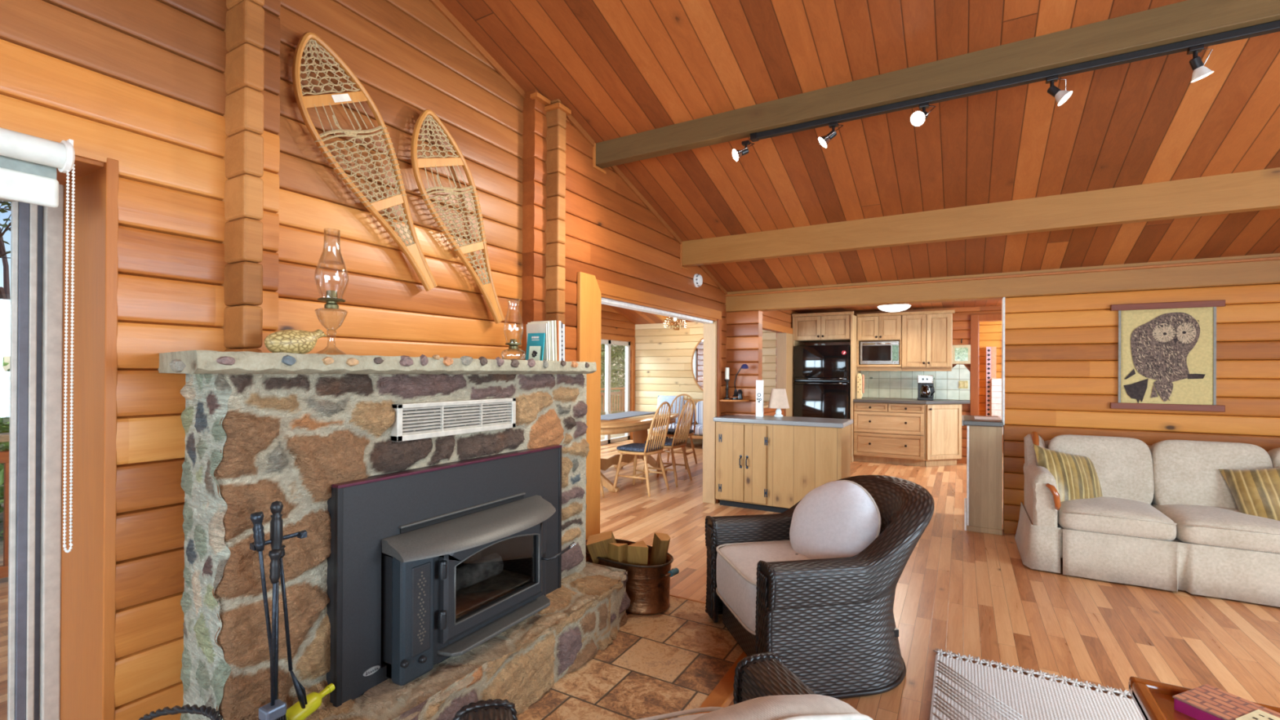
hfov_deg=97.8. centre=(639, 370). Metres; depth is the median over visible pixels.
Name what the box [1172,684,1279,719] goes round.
book
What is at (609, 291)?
trim
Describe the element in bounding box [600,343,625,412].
shrub
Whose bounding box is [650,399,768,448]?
bench
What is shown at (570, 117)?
trim
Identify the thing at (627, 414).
table runner
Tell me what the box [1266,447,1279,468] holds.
cushion
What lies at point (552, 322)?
book
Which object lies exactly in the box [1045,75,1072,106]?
light
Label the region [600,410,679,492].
dining table
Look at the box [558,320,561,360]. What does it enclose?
book
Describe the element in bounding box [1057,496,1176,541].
seat cushion
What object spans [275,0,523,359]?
wall
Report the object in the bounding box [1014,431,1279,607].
sofa
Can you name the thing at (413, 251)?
snowshoe
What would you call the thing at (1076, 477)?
striped pillow
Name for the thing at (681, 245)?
trim
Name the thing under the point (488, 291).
snowshoe
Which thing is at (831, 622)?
wicker armchair
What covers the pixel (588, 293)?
trim
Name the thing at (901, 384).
tile backsplash
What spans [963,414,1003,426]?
countertop
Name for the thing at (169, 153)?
wall
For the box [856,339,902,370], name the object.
shelf
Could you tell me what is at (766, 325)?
trim
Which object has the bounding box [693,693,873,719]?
round pillow
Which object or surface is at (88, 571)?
door frame
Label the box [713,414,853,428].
island countertop
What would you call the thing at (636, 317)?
ceiling
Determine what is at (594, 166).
trim
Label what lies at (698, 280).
smoke detector
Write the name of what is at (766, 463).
kitchen island
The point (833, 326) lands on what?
tall cabinet
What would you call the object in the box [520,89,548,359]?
column
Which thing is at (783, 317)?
wall
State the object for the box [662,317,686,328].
crystal ceiling light
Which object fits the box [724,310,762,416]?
wall
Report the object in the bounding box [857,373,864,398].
towel holder
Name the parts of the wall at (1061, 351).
wood rail, wood rail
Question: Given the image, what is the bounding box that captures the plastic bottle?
[285,683,334,719]
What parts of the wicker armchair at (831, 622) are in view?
arm, arm, foot rail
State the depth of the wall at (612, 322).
10.16 m
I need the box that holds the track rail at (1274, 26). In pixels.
[750,20,1279,142]
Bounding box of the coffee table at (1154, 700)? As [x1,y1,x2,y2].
[1128,676,1279,719]
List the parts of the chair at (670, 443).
leg, leg, leg, seat, leg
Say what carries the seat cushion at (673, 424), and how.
on the bench
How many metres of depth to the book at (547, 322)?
2.85 m
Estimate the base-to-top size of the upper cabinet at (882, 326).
0.849 m
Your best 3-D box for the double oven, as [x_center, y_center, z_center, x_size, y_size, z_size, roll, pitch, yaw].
[2.831,0.455,8.529,0.785,1.695,0.792,0,0,30]
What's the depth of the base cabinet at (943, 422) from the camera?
7.75 m
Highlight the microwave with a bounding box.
[860,340,899,364]
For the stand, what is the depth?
1.51 m
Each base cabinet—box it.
[853,402,925,466]
[924,404,961,466]
[961,414,1003,535]
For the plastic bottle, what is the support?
on the stand
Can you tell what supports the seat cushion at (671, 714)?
on the wicker armchair at (760, 674)
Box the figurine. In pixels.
[264,328,326,354]
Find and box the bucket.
[585,538,679,614]
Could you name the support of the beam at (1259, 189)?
attached to the ceiling at (621, 68)
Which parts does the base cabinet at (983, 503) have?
baseboard, panel, panel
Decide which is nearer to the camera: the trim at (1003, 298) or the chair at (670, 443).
the trim at (1003, 298)
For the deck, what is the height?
0.120 m
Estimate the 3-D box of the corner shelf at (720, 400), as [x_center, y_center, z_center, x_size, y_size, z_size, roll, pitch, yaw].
[0.941,0.287,5.580,0.245,0.050,0.215,0,0,30]
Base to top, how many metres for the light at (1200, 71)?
0.135 m
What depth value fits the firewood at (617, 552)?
3.04 m
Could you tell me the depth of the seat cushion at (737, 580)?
2.57 m
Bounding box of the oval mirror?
[691,337,703,391]
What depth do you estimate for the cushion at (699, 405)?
9.76 m
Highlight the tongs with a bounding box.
[279,545,307,708]
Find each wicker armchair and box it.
[453,652,816,719]
[704,475,934,698]
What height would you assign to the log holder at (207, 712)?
0.548 m
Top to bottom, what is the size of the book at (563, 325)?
0.200 m
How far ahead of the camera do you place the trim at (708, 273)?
5.42 m
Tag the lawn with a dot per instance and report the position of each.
(4, 420)
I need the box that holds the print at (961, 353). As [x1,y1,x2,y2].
[955,347,968,360]
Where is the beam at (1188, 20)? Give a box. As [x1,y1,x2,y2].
[595,0,1279,168]
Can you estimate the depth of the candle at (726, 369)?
5.60 m
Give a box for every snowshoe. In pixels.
[292,31,437,291]
[410,109,505,324]
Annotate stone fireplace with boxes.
[157,350,630,719]
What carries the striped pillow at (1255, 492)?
on the sofa
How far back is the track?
4.44 m
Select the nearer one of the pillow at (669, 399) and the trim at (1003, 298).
the trim at (1003, 298)
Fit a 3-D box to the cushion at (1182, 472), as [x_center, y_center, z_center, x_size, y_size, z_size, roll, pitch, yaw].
[3.761,0.727,3.703,0.579,0.513,0.281,0,0,30]
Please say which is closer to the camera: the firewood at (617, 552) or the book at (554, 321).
the book at (554, 321)
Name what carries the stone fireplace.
on the floor tiles
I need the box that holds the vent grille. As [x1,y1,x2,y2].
[391,397,515,441]
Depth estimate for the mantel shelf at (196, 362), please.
1.75 m
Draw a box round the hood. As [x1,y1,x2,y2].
[382,494,555,562]
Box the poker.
[249,511,271,700]
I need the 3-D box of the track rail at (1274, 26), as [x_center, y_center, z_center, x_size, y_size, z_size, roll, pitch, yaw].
[2.480,-1.325,2.141,4.252,0.036,0.042,0,0,30]
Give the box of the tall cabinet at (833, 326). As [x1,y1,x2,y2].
[791,311,860,462]
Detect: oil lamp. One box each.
[314,227,348,354]
[501,297,525,359]
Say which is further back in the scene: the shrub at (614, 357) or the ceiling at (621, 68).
the shrub at (614, 357)
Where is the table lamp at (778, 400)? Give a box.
[768,388,789,417]
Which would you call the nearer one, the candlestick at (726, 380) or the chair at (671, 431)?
the candlestick at (726, 380)
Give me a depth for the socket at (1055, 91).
2.49 m
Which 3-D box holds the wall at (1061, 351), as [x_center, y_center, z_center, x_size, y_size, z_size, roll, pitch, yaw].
[4.380,0.243,3.793,3.200,2.226,0.157,0,0,30]
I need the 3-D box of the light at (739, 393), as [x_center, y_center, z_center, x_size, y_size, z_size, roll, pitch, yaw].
[0.994,0.116,5.565,0.090,0.352,0.184,0,0,-45]
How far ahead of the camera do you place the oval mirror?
10.03 m
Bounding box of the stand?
[249,501,306,699]
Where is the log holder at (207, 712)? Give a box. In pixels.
[138,703,222,719]
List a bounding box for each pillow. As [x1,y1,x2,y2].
[657,395,683,422]
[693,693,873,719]
[789,480,881,559]
[1033,444,1102,502]
[1218,467,1279,520]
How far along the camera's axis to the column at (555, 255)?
3.34 m
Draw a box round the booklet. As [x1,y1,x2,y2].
[525,333,545,360]
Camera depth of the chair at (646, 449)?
5.97 m
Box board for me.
[991,378,1003,434]
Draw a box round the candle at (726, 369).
[724,367,728,379]
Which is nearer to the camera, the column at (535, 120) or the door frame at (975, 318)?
the column at (535, 120)
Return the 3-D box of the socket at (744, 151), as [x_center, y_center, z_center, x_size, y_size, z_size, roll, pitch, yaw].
[0.601,-1.258,3.217,0.052,0.046,0.034,0,0,-12]
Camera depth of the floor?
3.06 m
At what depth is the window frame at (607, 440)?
10.06 m
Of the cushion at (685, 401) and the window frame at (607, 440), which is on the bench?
the cushion at (685, 401)
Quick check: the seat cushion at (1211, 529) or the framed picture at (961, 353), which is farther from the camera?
the framed picture at (961, 353)
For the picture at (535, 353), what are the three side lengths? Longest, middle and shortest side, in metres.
0.034 x 0.030 x 0.002 m
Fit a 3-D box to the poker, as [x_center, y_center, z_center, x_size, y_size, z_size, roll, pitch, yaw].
[-0.996,0.676,1.485,0.055,0.607,0.084,0,0,30]
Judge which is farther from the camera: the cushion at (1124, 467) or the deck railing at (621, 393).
the deck railing at (621, 393)
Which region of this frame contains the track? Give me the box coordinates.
[601,297,712,324]
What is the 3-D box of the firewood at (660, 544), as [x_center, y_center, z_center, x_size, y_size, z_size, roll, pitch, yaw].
[0.090,1.095,3.098,0.174,0.384,0.097,0,0,45]
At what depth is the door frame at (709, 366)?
5.52 m
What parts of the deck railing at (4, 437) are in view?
rail, rail, rail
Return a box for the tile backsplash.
[860,364,969,399]
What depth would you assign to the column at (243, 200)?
1.80 m
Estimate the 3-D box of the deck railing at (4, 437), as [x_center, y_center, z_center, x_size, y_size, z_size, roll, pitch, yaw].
[-4.086,0.853,2.929,0.140,0.945,3.436,0,0,30]
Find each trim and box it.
[429,0,524,98]
[529,92,571,115]
[566,114,594,146]
[577,271,601,539]
[592,142,606,173]
[596,279,721,320]
[610,165,681,244]
[669,594,746,714]
[680,241,688,270]
[698,265,727,294]
[715,319,721,502]
[762,320,792,333]
[1001,297,1004,424]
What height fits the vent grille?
0.131 m
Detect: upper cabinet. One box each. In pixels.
[856,311,902,370]
[902,310,955,371]
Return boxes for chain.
[62,164,75,552]
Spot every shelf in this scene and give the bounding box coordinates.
[157,350,596,374]
[719,395,749,401]
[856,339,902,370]
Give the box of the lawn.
[0,395,618,503]
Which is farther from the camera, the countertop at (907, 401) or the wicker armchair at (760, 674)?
the countertop at (907, 401)
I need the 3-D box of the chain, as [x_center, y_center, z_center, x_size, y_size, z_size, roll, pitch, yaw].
[-1.513,-0.033,1.480,0.003,1.034,0.018,0,0,30]
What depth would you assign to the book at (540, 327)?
2.85 m
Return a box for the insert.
[326,444,576,707]
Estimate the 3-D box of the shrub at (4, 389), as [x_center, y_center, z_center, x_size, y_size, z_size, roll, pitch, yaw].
[-5.455,1.092,4.998,2.088,2.425,2.145,0,0,30]
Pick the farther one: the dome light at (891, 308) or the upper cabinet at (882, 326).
the upper cabinet at (882, 326)
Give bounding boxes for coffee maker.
[916,374,934,400]
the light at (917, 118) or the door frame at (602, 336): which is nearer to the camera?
the light at (917, 118)
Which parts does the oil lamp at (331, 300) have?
burner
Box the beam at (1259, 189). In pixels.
[682,167,1279,266]
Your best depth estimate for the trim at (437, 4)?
2.98 m
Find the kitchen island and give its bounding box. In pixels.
[713,414,853,512]
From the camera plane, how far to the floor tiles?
2.40 m
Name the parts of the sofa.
wood wing trim, arm, wood arm trim, frame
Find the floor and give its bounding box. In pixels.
[0,439,1279,719]
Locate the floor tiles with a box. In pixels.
[515,595,743,719]
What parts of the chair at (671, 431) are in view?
leg, seat, leg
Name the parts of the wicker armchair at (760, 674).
arm, arm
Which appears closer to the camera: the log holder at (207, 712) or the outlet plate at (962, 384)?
the log holder at (207, 712)
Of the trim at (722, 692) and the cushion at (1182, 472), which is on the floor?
the trim at (722, 692)
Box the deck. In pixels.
[0,433,624,555]
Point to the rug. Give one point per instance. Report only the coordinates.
(966, 690)
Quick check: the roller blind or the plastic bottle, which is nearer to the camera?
the roller blind
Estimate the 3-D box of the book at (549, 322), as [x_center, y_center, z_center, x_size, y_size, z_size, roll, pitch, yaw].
[-0.516,-0.146,2.900,0.134,0.205,0.019,0,0,30]
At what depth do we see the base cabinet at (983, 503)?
4.54 m
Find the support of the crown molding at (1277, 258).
attached to the wall at (1061, 351)
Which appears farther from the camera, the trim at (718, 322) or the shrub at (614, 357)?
the shrub at (614, 357)
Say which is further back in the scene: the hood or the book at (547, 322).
the book at (547, 322)
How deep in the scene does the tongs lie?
1.55 m
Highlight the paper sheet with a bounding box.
[973,416,1001,420]
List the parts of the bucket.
handle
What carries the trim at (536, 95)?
attached to the column at (535, 120)
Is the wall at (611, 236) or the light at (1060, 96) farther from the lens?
the wall at (611, 236)
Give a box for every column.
[221,0,264,352]
[542,98,566,324]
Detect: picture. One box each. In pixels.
[531,350,537,357]
[952,338,970,364]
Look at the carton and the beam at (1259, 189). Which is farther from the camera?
the carton
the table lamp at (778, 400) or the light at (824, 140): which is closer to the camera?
the light at (824, 140)
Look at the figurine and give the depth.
1.77 m
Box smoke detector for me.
[693,273,702,287]
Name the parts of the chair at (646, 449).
leg, leg, seat, leg, leg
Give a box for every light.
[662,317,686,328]
[731,364,748,399]
[732,140,754,161]
[817,121,843,148]
[877,303,911,311]
[910,102,935,126]
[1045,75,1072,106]
[1186,44,1214,83]
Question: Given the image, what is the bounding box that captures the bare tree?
[0,200,11,340]
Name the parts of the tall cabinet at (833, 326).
door, panel, crown, door, panel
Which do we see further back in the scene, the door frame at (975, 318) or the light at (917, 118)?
the door frame at (975, 318)
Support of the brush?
hanging from the stand
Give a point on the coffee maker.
(926, 389)
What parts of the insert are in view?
control knob, embossed panel, control knob, door, handle, spring handle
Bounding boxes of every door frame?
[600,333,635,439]
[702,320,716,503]
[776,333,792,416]
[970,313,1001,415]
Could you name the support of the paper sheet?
on the countertop
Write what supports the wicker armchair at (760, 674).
on the floor
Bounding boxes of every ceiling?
[439,0,1279,292]
[608,305,692,324]
[791,299,1001,313]
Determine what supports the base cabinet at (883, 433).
on the floor
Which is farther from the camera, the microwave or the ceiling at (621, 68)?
the microwave
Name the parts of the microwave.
handle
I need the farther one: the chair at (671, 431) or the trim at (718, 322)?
the chair at (671, 431)
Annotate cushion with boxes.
[653,422,693,432]
[666,712,707,719]
[675,400,696,423]
[689,424,702,435]
[695,400,702,424]
[716,541,810,631]
[1046,434,1154,504]
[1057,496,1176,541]
[1149,440,1273,508]
[1151,504,1279,554]
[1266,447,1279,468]
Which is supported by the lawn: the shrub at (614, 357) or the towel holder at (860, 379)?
the shrub at (614, 357)
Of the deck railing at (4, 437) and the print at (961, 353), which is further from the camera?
the print at (961, 353)
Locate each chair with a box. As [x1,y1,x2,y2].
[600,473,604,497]
[612,401,671,497]
[640,399,693,487]
[656,393,697,469]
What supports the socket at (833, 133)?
attached to the light at (824, 140)
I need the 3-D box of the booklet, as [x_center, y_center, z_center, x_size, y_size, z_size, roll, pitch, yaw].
[-0.529,-0.115,2.817,0.100,0.144,0.032,0,0,24]
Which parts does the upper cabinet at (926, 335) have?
panel, door, light rail, crown, door, panel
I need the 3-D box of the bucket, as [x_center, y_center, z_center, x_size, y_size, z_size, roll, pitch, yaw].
[-0.092,1.164,3.181,0.716,0.269,0.346,0,0,38]
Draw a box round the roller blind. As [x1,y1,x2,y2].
[0,127,75,208]
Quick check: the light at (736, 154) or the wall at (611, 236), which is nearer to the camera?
the light at (736, 154)
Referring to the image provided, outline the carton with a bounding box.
[755,380,763,417]
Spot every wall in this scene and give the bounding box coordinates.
[0,0,280,719]
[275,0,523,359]
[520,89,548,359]
[562,118,727,415]
[600,303,635,439]
[634,305,1001,463]
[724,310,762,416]
[761,310,798,416]
[978,320,1003,452]
[1003,283,1279,533]
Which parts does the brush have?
rod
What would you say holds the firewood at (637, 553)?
in the bucket
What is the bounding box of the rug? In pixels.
[929,648,1143,719]
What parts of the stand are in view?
post, cross arm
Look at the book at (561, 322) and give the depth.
2.94 m
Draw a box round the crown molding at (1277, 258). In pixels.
[725,256,1279,296]
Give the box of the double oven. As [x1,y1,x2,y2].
[793,343,850,418]
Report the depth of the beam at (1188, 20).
2.63 m
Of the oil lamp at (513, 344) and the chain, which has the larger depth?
the oil lamp at (513, 344)
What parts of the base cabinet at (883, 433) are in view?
drawer, panel, panel, drawer, drawer, panel, drawer, panel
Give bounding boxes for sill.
[763,402,768,408]
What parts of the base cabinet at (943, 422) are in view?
panel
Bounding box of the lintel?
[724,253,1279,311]
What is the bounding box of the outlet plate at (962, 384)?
[958,380,968,388]
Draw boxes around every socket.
[741,147,748,155]
[826,129,836,139]
[1047,84,1061,97]
[1189,56,1204,70]
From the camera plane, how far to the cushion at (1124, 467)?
3.86 m
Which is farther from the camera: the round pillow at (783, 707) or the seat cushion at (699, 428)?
the seat cushion at (699, 428)
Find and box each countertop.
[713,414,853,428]
[853,397,969,404]
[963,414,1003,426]
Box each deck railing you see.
[0,432,9,578]
[600,386,625,412]
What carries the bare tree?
on the lawn
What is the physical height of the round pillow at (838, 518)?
0.425 m
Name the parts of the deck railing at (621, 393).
rail, rail, post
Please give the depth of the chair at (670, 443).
6.46 m
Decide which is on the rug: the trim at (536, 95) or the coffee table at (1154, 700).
the coffee table at (1154, 700)
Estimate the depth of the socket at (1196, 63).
2.26 m
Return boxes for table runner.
[600,411,655,420]
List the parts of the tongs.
rod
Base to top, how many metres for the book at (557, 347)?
0.215 m
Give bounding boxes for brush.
[258,549,286,719]
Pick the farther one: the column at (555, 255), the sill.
the sill
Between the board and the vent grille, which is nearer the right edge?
the board
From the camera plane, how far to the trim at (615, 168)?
4.25 m
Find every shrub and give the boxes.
[0,356,9,540]
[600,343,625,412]
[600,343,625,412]
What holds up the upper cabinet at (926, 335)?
attached to the wall at (663, 356)
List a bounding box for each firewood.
[586,530,616,564]
[608,542,627,563]
[627,540,648,565]
[648,532,670,565]
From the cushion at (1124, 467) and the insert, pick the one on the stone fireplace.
the insert
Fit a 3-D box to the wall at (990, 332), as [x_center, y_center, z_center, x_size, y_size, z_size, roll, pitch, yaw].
[6.168,0.151,9.094,2.800,2.400,0.128,0,0,30]
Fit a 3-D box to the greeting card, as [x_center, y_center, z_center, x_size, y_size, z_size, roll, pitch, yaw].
[-0.513,-0.080,2.718,0.056,0.074,0.018,0,0,10]
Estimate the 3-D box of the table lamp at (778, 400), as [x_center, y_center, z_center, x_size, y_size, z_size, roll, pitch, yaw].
[1.375,0.322,5.538,0.210,0.275,0.210,0,0,30]
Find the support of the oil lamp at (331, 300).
on the stone fireplace
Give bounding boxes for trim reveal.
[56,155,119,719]
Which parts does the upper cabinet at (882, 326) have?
door, panel, crown, panel, door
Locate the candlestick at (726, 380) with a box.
[723,367,730,399]
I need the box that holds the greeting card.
[528,346,540,360]
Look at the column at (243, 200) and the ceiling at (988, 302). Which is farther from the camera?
the ceiling at (988, 302)
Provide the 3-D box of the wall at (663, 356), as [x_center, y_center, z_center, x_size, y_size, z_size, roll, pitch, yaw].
[3.763,0.218,8.576,9.050,2.460,0.128,0,0,30]
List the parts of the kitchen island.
door, handle, handle, door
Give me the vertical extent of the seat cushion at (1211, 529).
0.175 m
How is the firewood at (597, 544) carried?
in the bucket
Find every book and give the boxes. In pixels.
[526,323,547,360]
[527,321,550,360]
[530,320,555,360]
[537,320,557,360]
[549,321,551,360]
[556,320,559,360]
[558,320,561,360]
[560,322,563,360]
[562,324,564,360]
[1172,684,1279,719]

